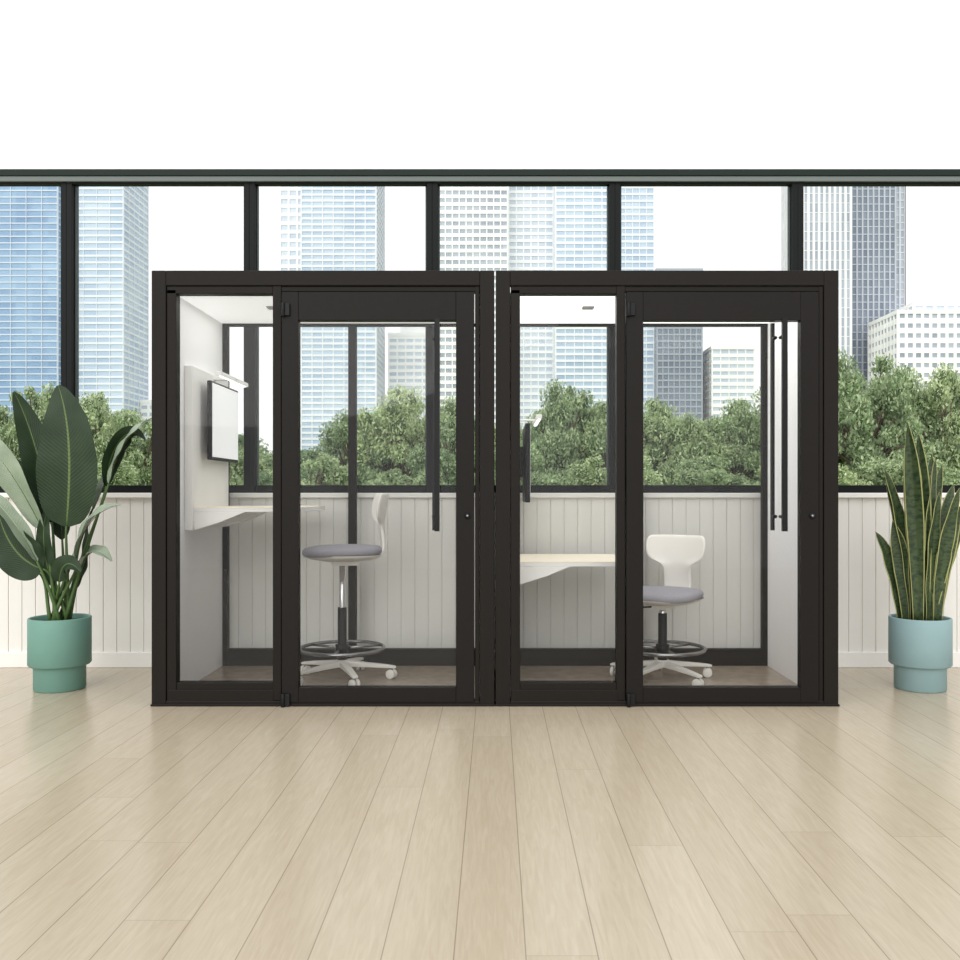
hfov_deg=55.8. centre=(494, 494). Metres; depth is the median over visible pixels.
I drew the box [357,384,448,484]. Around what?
tree
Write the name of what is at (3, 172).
trim
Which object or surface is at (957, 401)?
tree
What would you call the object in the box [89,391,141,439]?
tree
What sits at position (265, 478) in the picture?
tree
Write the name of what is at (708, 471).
tree
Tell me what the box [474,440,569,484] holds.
tree
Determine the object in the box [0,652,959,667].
baseboard
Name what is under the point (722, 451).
tree
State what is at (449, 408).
tree
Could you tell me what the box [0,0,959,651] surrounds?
wall
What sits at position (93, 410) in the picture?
tree
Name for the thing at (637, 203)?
office tower
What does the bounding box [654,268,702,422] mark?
office tower
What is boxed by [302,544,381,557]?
seat cushion
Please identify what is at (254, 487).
frame
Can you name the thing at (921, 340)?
office tower
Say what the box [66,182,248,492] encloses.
frame
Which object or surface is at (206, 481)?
desk
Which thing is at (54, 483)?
potted plant
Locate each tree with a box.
[0,381,56,461]
[79,392,144,464]
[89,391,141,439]
[96,460,140,484]
[109,409,151,484]
[139,418,151,456]
[145,466,243,484]
[230,446,243,484]
[238,433,270,455]
[239,448,272,476]
[259,447,338,484]
[259,450,272,472]
[268,452,358,484]
[314,408,395,484]
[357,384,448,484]
[362,468,446,484]
[403,416,495,484]
[409,395,455,477]
[474,424,543,478]
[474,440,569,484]
[520,379,606,484]
[533,407,606,453]
[562,453,662,484]
[565,399,670,482]
[643,396,707,484]
[665,428,747,484]
[673,455,759,484]
[698,397,759,484]
[740,386,849,478]
[755,463,872,484]
[838,348,922,484]
[838,398,857,466]
[843,366,949,463]
[855,443,959,484]
[913,362,959,475]
[924,383,959,433]
[948,391,959,420]
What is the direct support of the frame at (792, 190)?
attached to the wall
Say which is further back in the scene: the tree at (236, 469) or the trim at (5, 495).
the tree at (236, 469)
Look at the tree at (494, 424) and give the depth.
34.73 m
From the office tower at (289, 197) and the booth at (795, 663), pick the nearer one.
the booth at (795, 663)
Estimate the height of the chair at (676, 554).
0.839 m
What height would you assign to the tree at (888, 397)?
7.936 m
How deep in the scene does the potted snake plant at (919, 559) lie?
5.17 m
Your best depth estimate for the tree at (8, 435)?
35.53 m
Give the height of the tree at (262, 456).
4.186 m
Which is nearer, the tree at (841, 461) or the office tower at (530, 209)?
the tree at (841, 461)
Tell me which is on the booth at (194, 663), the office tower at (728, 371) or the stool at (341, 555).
the stool at (341, 555)
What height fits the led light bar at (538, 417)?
0.027 m
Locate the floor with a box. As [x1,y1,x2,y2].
[0,668,959,959]
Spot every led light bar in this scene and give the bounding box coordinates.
[214,371,247,386]
[520,414,541,425]
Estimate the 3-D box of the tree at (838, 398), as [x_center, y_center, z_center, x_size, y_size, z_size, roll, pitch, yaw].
[14.742,-1.371,40.197,3.679,7.663,4.735,0,0,-31]
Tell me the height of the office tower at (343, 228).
156.100 m
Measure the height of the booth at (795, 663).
2.308 m
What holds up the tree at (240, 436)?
on the ground
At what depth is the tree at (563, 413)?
34.09 m
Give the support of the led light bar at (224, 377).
attached to the desk at (206, 481)
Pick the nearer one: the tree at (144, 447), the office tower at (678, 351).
the tree at (144, 447)
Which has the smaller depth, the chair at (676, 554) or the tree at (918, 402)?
the chair at (676, 554)
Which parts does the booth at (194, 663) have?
frame, door, door handle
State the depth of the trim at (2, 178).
5.87 m
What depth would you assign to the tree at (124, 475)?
26.34 m
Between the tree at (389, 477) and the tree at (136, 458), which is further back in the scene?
the tree at (136, 458)
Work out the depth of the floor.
3.04 m
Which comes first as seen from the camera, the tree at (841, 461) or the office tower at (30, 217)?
the tree at (841, 461)
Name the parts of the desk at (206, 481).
panel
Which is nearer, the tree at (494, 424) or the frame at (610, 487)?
the frame at (610, 487)
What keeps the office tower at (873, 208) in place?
on the ground
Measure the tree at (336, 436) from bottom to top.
5.756 m
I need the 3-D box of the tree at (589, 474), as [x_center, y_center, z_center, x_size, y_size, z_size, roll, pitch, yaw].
[3.496,0.377,26.784,3.017,3.299,3.138,0,0,-2]
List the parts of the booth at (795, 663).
frame, door, door handle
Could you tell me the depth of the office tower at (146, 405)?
324.63 m
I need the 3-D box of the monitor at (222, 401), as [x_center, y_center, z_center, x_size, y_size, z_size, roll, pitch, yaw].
[-1.652,-0.429,5.460,0.066,0.455,0.540,0,0,0]
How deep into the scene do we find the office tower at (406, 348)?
324.63 m
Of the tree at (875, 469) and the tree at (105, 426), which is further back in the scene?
the tree at (105, 426)
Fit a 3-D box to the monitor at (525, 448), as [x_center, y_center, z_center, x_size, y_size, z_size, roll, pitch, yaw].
[0.170,-0.184,5.460,0.066,0.455,0.540,0,0,0]
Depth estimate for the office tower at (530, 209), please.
312.57 m
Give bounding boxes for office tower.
[0,187,60,429]
[79,187,148,416]
[140,400,151,439]
[279,187,300,270]
[301,187,384,449]
[388,327,424,422]
[440,187,507,432]
[508,187,553,428]
[554,187,606,407]
[621,187,654,413]
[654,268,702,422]
[703,346,754,422]
[781,187,851,397]
[852,187,895,395]
[867,310,959,419]
[892,302,959,311]
[896,187,905,309]
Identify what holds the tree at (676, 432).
on the ground
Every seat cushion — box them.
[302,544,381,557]
[643,586,703,603]
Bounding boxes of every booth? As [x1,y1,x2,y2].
[150,271,494,707]
[495,271,839,707]
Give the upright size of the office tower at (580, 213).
156.100 m
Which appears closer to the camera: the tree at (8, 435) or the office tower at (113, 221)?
the tree at (8, 435)
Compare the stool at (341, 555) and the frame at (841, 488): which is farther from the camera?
the frame at (841, 488)
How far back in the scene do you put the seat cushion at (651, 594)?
5.15 m
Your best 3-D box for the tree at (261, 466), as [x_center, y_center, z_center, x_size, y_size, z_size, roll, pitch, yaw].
[-9.002,0.039,36.155,3.143,4.131,3.270,0,0,-8]
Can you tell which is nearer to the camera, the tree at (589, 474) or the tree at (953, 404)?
the tree at (589, 474)
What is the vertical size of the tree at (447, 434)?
5.388 m
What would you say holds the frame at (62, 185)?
attached to the wall
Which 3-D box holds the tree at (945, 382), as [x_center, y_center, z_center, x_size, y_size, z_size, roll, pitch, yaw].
[17.905,-1.401,35.301,3.337,7.745,3.575,0,0,-15]
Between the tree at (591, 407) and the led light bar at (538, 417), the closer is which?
the led light bar at (538, 417)
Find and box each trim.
[0,169,959,175]
[0,176,959,181]
[0,493,955,497]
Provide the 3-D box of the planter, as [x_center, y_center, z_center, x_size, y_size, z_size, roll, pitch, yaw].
[-2.516,0.911,5.245,0.338,0.413,0.338,0,0,0]
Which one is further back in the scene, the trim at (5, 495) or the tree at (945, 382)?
the tree at (945, 382)
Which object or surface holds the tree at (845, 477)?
on the ground
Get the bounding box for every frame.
[0,182,65,492]
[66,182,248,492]
[249,182,431,492]
[432,182,614,492]
[615,182,797,492]
[798,182,959,492]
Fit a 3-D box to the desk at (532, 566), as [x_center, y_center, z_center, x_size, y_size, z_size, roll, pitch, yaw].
[0.420,0.043,5.395,0.655,0.920,0.690,0,0,0]
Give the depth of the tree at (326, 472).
26.38 m
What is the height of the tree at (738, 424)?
6.305 m
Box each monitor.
[207,380,237,462]
[520,423,529,502]
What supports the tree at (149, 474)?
on the ground
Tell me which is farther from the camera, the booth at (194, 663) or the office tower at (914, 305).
the office tower at (914, 305)
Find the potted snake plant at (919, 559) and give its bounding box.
[876,423,959,692]
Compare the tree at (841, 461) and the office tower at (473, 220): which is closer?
the tree at (841, 461)
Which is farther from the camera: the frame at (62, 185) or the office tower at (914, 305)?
the office tower at (914, 305)
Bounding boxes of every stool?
[301,493,396,684]
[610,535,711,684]
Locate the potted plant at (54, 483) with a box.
[0,385,151,692]
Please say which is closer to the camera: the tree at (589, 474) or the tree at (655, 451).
the tree at (589, 474)
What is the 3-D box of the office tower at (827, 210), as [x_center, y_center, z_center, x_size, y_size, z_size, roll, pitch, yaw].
[111.500,-76.332,315.800,16.800,156.100,22.800,0,0,0]
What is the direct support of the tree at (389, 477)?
on the ground
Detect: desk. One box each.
[185,365,324,530]
[520,554,614,583]
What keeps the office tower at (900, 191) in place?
on the ground
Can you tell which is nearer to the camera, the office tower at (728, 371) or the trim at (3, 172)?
the trim at (3, 172)

